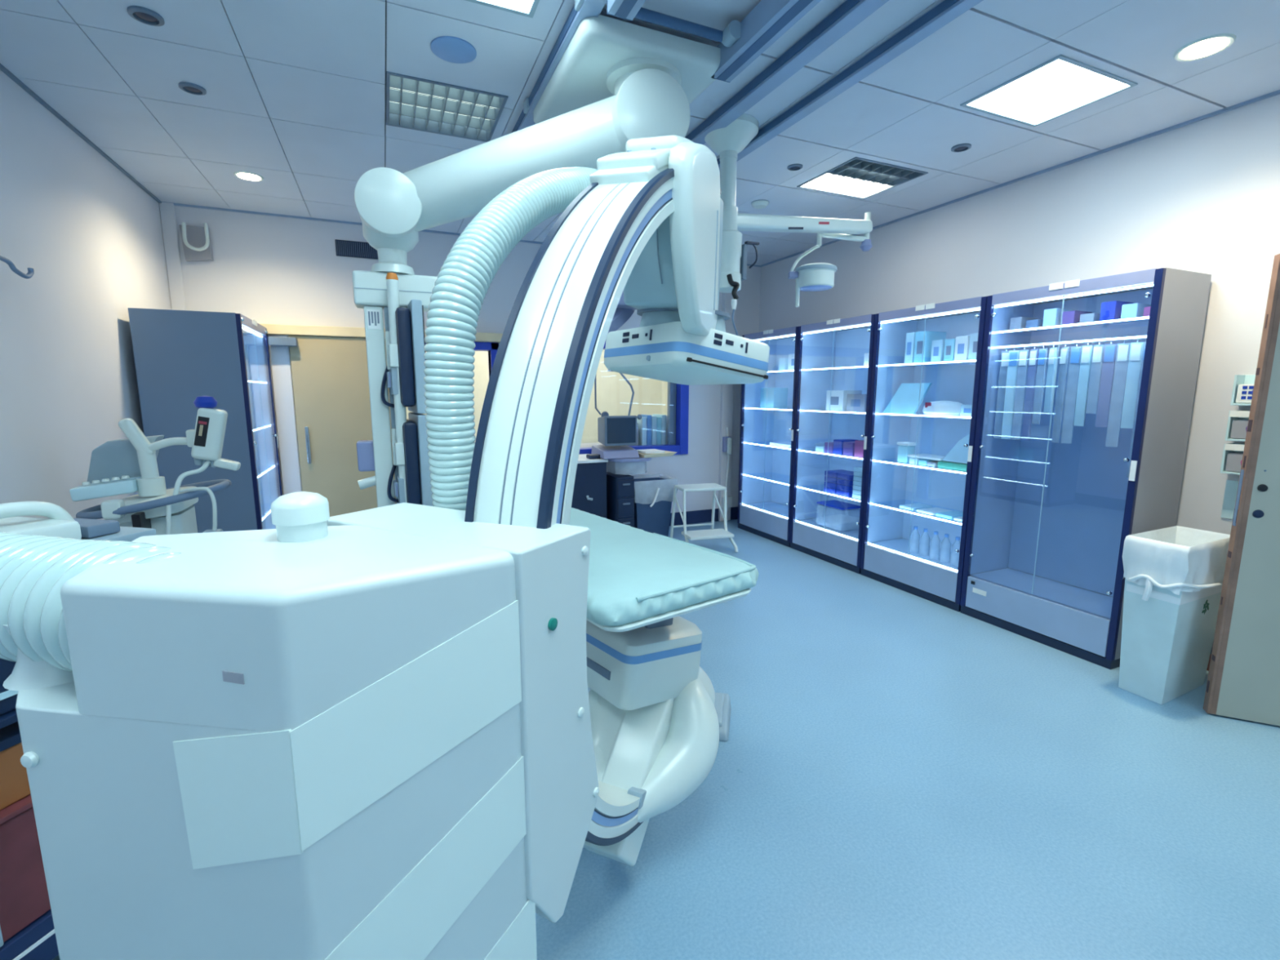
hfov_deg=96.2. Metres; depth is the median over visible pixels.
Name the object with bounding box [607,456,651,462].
countertop
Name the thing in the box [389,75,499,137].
grille
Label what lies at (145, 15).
recessed light
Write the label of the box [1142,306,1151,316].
box
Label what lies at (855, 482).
box
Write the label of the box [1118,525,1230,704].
waste bin
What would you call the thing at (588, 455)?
desk phone
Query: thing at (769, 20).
rail
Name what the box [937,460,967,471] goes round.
pack
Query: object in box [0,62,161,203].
trim
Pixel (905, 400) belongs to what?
folder
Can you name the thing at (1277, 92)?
trim
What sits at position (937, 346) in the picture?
carton
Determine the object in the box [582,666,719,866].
machine arm
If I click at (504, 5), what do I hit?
diffuser
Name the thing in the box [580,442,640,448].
countertop
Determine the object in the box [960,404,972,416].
box
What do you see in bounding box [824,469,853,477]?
box
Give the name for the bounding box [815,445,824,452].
pack
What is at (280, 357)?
trim
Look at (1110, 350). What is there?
pouch
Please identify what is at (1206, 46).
recessed light
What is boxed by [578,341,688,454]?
window
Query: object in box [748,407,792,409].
glass shelf
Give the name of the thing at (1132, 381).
pouch
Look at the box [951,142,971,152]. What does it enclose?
recessed light
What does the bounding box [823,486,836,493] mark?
box
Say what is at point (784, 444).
paper stack
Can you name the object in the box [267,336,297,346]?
door closer
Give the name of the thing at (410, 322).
monitor
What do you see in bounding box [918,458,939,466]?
pack
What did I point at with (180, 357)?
tall cabinet
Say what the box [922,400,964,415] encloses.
pack
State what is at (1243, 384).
dispenser
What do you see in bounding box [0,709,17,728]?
shelf
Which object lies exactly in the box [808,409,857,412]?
glass shelf
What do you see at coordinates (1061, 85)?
ceiling light
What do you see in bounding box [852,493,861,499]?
box
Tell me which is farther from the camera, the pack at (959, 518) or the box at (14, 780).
the pack at (959, 518)
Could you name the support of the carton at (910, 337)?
on the tall cabinet at (928, 566)
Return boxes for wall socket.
[721,496,732,507]
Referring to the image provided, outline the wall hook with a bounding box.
[0,255,34,279]
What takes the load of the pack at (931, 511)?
on the tall cabinet at (928, 566)
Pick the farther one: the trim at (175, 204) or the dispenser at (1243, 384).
the trim at (175, 204)
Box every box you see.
[0,721,31,809]
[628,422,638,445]
[760,387,787,408]
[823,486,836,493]
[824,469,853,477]
[824,475,837,483]
[824,481,838,488]
[836,478,853,485]
[836,484,853,491]
[836,488,853,497]
[837,471,853,479]
[852,488,861,494]
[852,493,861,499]
[853,466,862,472]
[853,471,862,476]
[853,475,862,481]
[853,480,862,485]
[853,484,861,490]
[863,352,869,365]
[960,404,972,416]
[1009,316,1038,329]
[1025,319,1043,328]
[1042,307,1073,326]
[1061,310,1092,324]
[1079,312,1100,323]
[1099,300,1133,320]
[1120,302,1151,319]
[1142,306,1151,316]
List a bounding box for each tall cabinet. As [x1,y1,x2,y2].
[128,307,282,533]
[737,326,798,546]
[790,314,875,573]
[860,296,986,612]
[960,267,1211,669]
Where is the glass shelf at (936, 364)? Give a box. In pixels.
[888,361,975,367]
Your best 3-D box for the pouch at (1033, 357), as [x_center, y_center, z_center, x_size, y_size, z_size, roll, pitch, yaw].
[2.293,-0.514,3.376,0.017,0.562,0.050,-2,9,-13]
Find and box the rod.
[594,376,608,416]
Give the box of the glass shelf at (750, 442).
[748,440,788,448]
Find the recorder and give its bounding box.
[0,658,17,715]
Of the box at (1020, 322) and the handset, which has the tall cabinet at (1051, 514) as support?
the box at (1020, 322)
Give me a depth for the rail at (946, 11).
2.35 m
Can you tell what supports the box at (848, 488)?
on the box at (841, 492)
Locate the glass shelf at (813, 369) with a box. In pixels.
[811,367,868,371]
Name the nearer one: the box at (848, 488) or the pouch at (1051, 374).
the pouch at (1051, 374)
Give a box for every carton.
[778,357,788,370]
[787,353,794,370]
[826,390,862,411]
[846,394,866,412]
[904,332,915,364]
[913,330,946,363]
[930,339,945,362]
[943,338,955,361]
[954,335,969,360]
[968,333,978,359]
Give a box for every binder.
[636,417,646,445]
[640,414,651,444]
[651,415,656,444]
[652,413,666,444]
[656,417,661,444]
[666,415,667,444]
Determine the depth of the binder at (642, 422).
6.13 m
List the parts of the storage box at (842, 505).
lid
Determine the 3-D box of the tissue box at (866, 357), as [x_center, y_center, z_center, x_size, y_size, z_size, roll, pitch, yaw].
[1.811,-0.932,4.457,0.140,0.100,0.060,-4,9,-23]
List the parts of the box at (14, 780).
lid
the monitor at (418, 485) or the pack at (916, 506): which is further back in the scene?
the pack at (916, 506)
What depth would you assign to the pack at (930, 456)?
4.04 m
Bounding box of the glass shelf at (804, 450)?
[803,448,815,451]
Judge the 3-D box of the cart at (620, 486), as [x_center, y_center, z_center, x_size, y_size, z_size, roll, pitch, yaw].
[-0.130,0.186,5.469,0.440,0.829,0.490,-4,9,-23]
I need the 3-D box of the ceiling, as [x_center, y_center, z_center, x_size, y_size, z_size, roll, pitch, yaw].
[0.398,-1.719,1.862,5.420,0.120,7.320,-4,9,-23]
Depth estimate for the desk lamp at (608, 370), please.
6.35 m
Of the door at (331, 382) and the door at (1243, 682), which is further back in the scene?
the door at (331, 382)
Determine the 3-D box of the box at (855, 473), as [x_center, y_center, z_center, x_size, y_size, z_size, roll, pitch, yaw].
[1.829,-0.047,4.599,0.180,0.033,0.140,-4,9,-23]
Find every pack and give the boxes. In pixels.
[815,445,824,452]
[824,441,833,453]
[832,439,857,454]
[842,441,854,456]
[853,440,864,457]
[899,502,932,511]
[907,453,945,460]
[909,457,925,465]
[916,507,951,515]
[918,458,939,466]
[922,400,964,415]
[927,461,937,467]
[935,510,963,519]
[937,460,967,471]
[953,516,962,522]
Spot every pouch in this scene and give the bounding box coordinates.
[997,348,1008,415]
[1000,346,1019,439]
[1014,348,1026,416]
[1021,346,1039,440]
[1033,345,1045,417]
[1043,344,1057,412]
[1055,344,1066,417]
[1065,343,1080,417]
[1073,342,1093,426]
[1092,342,1102,362]
[1095,341,1117,427]
[1111,340,1128,419]
[1120,335,1143,428]
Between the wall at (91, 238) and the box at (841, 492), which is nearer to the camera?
the wall at (91, 238)
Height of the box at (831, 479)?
0.043 m
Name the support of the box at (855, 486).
on the box at (854, 491)
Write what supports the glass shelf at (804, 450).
attached to the tall cabinet at (831, 353)
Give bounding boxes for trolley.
[0,526,155,959]
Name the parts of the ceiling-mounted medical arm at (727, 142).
handle, swing arm, stem, spring arm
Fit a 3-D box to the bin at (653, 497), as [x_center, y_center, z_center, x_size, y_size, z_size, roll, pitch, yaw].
[0.083,0.281,5.571,0.466,0.612,0.407,-4,9,-23]
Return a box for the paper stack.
[769,441,791,448]
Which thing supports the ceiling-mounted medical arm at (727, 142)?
hanging from the ceiling
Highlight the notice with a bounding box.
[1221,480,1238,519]
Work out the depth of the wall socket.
6.37 m
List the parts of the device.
handle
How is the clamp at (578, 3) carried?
attached to the rail at (589, 8)
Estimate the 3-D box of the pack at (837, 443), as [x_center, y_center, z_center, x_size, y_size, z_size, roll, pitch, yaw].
[1.722,-0.278,4.809,0.180,0.120,0.100,-4,9,-23]
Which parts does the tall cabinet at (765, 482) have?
post, panel, lock plate, post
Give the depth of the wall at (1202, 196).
3.14 m
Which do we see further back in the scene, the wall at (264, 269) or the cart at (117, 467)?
the wall at (264, 269)
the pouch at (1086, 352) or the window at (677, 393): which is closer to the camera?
the pouch at (1086, 352)
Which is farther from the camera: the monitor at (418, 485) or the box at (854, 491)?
the box at (854, 491)
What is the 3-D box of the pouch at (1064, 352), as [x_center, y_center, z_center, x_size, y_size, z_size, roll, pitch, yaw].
[2.359,-0.491,3.223,0.017,0.562,0.050,0,9,-2]
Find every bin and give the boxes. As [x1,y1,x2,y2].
[633,474,677,537]
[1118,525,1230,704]
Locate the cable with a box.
[724,426,729,511]
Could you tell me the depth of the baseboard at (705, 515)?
6.33 m
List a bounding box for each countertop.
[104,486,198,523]
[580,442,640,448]
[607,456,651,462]
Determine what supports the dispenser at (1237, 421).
attached to the wall at (1202, 196)
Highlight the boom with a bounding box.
[354,14,720,264]
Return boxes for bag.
[937,434,969,471]
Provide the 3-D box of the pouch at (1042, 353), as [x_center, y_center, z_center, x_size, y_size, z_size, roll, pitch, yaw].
[2.306,-0.555,3.313,0.017,0.463,0.050,-1,9,-9]
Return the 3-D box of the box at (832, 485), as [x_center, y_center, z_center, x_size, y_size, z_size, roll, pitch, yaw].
[1.695,0.037,4.906,0.190,0.043,0.140,-4,9,-23]
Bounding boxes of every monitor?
[386,299,426,413]
[393,412,432,506]
[591,414,641,458]
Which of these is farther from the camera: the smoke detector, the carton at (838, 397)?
the carton at (838, 397)
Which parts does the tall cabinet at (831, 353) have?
post, panel, header plate, header plate, lock plate, post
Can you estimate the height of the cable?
0.933 m
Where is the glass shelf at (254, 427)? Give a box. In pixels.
[252,425,266,429]
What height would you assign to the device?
0.117 m
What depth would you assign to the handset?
6.23 m
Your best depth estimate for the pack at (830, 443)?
4.86 m
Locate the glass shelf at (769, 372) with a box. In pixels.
[768,371,794,373]
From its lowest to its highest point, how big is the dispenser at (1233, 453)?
0.145 m
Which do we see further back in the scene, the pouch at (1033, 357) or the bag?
the bag
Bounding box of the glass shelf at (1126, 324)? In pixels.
[995,318,1149,336]
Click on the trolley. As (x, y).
(27, 930)
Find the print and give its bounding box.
[1240,386,1253,399]
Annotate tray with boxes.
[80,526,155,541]
[637,448,676,457]
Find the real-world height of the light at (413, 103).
0.081 m
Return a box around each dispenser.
[1220,443,1244,475]
[1225,410,1249,441]
[1230,374,1255,405]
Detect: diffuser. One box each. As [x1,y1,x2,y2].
[487,0,533,11]
[802,173,887,196]
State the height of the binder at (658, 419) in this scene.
0.300 m
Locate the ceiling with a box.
[0,0,1279,265]
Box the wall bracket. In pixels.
[179,222,213,261]
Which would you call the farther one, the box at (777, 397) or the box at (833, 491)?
the box at (777, 397)
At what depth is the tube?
2.07 m
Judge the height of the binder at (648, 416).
0.324 m
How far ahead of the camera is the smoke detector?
4.12 m
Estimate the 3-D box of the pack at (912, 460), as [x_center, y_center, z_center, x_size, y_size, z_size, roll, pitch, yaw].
[2.026,-0.140,4.132,0.180,0.050,0.070,-4,9,-23]
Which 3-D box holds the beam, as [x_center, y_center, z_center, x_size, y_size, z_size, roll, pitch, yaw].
[0.574,-1.377,0.480,0.091,0.092,3.185,-4,9,-23]
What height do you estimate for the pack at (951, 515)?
0.025 m
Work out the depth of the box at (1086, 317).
3.09 m
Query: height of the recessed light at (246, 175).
0.013 m
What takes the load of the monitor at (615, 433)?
on the cart at (620, 486)
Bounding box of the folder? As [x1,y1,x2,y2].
[882,382,932,413]
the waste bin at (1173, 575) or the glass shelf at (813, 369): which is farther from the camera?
the glass shelf at (813, 369)
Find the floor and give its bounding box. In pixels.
[52,519,1279,959]
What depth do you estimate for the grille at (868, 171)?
3.63 m
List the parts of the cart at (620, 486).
drawer, drawer, drawer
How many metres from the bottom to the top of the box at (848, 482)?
0.043 m
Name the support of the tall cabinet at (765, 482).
on the floor
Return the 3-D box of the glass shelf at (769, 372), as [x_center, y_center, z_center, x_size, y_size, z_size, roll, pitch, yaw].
[1.411,-1.046,5.570,0.370,0.008,0.813,-4,9,-23]
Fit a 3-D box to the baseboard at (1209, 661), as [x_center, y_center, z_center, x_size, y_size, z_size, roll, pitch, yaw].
[3.040,0.916,2.721,0.018,0.212,0.900,-4,9,-23]
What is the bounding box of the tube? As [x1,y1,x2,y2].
[634,7,741,47]
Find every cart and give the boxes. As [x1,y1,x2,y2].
[69,395,240,542]
[606,456,651,527]
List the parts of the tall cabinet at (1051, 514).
post, panel, header plate, hanging rail, header plate, lock plate, post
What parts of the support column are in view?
knob, rail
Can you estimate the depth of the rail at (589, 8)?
2.25 m
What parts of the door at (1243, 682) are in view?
lock plate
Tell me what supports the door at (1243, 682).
in the wall at (1202, 196)
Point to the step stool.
(712, 533)
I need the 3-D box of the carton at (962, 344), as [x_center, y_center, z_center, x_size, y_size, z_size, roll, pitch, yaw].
[2.177,-0.859,3.775,0.202,0.160,0.090,-4,9,-23]
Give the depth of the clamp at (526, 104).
2.68 m
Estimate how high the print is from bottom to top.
0.062 m
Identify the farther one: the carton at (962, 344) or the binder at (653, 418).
the binder at (653, 418)
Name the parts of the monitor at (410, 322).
mount plate, frame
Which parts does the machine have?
maker plate, knob, motor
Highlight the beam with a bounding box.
[606,0,645,21]
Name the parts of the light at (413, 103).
plate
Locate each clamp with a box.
[523,97,529,113]
[574,0,584,11]
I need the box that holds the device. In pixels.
[0,501,119,539]
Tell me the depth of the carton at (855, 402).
4.60 m
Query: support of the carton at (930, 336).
on the tall cabinet at (928, 566)
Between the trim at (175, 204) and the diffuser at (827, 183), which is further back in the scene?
the trim at (175, 204)
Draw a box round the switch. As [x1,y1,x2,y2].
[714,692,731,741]
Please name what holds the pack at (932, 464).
on the tall cabinet at (928, 566)
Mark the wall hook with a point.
(30, 273)
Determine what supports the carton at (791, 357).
on the tall cabinet at (765, 482)
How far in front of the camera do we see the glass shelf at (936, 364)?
4.06 m
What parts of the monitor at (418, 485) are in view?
mount plate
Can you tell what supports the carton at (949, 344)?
on the tall cabinet at (928, 566)
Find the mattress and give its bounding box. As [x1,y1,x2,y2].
[568,507,759,631]
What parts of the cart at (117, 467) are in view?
arm, post, post, cross arm, arm, blue knob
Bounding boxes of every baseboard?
[669,506,737,525]
[1206,640,1213,671]
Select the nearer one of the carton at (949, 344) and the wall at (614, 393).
the carton at (949, 344)
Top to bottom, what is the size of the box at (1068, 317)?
0.085 m
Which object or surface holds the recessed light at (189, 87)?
in the ceiling
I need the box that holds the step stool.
[670,483,737,551]
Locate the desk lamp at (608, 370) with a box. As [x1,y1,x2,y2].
[607,368,634,415]
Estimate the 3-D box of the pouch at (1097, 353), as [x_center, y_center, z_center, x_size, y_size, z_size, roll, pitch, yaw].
[2.424,-0.551,3.057,0.017,0.392,0.050,-4,10,-27]
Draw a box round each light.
[126,5,164,26]
[178,81,206,95]
[233,171,263,181]
[385,52,508,142]
[465,0,539,17]
[787,163,802,170]
[796,156,928,199]
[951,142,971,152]
[960,54,1137,127]
[1173,33,1235,61]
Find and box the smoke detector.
[751,199,768,208]
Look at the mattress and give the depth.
1.58 m
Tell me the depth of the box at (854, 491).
4.61 m
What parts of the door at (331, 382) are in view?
handle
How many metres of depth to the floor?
2.00 m
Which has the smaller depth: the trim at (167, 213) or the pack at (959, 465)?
the pack at (959, 465)
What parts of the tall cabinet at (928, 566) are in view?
post, panel, header plate, header plate, lock plate, post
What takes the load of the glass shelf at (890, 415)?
attached to the tall cabinet at (928, 566)
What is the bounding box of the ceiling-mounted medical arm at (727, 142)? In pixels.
[704,113,872,335]
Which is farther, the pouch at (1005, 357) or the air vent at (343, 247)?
the air vent at (343, 247)
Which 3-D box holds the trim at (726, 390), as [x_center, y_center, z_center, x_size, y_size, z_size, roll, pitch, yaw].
[0.945,-0.918,6.245,0.140,2.780,0.050,-4,9,-23]
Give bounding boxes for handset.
[722,435,732,453]
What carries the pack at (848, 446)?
on the tall cabinet at (831, 353)
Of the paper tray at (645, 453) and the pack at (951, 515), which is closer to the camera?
the pack at (951, 515)
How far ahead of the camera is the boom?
2.29 m
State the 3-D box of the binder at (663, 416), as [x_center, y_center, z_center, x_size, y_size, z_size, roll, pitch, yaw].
[0.210,-0.559,6.326,0.052,0.324,0.250,-4,9,-23]
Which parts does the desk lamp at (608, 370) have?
arm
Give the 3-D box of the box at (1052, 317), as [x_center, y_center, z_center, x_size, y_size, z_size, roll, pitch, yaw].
[2.409,-0.925,3.310,0.160,0.110,0.070,-4,9,-23]
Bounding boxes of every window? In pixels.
[425,342,498,378]
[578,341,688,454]
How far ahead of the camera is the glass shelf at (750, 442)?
5.90 m
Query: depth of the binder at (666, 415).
6.22 m
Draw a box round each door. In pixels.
[288,335,395,516]
[1203,253,1279,725]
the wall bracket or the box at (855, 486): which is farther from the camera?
the box at (855, 486)
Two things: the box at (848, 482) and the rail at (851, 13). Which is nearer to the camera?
the rail at (851, 13)
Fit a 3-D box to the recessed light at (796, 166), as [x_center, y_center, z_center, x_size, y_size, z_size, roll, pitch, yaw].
[0.943,-1.902,3.492,0.090,0.016,0.090,-4,9,-23]
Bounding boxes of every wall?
[0,70,171,519]
[174,205,760,512]
[405,349,667,443]
[759,93,1279,534]
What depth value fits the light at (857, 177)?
3.71 m
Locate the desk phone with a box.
[586,453,600,458]
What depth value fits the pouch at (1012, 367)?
3.47 m
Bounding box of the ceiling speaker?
[430,35,476,63]
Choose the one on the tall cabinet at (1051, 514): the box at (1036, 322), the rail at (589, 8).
the box at (1036, 322)
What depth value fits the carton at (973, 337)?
3.66 m
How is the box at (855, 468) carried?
on the box at (855, 473)
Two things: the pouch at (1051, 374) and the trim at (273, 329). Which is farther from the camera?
the trim at (273, 329)
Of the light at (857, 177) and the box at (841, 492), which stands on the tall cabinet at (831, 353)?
the box at (841, 492)
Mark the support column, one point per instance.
(388, 286)
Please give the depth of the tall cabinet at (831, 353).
5.12 m
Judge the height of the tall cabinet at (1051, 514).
2.006 m
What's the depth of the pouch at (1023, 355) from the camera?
3.39 m
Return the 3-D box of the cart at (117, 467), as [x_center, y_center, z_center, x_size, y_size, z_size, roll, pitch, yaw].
[-2.237,0.308,2.742,0.648,1.407,0.507,-4,9,-23]
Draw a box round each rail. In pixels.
[511,0,606,133]
[684,0,888,144]
[711,0,821,82]
[716,0,983,171]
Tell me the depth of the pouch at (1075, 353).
3.14 m
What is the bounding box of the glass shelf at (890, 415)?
[888,413,971,417]
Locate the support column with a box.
[351,261,437,507]
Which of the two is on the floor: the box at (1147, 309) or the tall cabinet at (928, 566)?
the tall cabinet at (928, 566)
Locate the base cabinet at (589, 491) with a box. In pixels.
[571,453,608,518]
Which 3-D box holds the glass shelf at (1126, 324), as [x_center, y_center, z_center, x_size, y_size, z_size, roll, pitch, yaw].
[2.463,-0.846,3.185,0.370,0.008,0.813,-4,9,-23]
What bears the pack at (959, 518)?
on the tall cabinet at (928, 566)
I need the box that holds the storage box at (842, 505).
[817,499,860,526]
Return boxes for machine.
[0,134,769,959]
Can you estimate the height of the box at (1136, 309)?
0.085 m
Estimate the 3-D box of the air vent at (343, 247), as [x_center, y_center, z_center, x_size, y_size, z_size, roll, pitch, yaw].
[-2.276,-1.876,4.682,0.365,0.125,0.018,-4,9,-23]
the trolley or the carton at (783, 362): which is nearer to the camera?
the trolley
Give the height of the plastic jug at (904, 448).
0.150 m
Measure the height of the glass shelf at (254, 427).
0.008 m
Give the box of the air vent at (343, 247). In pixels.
[334,239,377,259]
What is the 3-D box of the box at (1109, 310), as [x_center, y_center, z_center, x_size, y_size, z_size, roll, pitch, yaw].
[2.526,-0.885,3.046,0.160,0.110,0.070,-4,9,-23]
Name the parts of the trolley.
pale door, lid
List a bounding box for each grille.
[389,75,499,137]
[827,159,915,186]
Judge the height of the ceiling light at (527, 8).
0.061 m
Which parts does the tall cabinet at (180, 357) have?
post, post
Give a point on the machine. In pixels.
(380, 733)
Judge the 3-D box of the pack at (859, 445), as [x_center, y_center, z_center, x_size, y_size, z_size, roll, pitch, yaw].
[1.825,-0.248,4.578,0.180,0.130,0.130,-4,9,-23]
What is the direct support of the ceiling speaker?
attached to the ceiling
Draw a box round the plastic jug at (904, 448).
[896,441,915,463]
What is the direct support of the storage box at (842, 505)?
on the tall cabinet at (831, 353)
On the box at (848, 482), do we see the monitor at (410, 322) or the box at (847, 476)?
the box at (847, 476)
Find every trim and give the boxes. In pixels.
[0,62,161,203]
[159,202,186,310]
[161,201,760,266]
[258,323,502,342]
[268,334,302,494]
[718,293,735,521]
[760,89,1279,266]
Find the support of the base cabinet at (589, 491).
on the floor

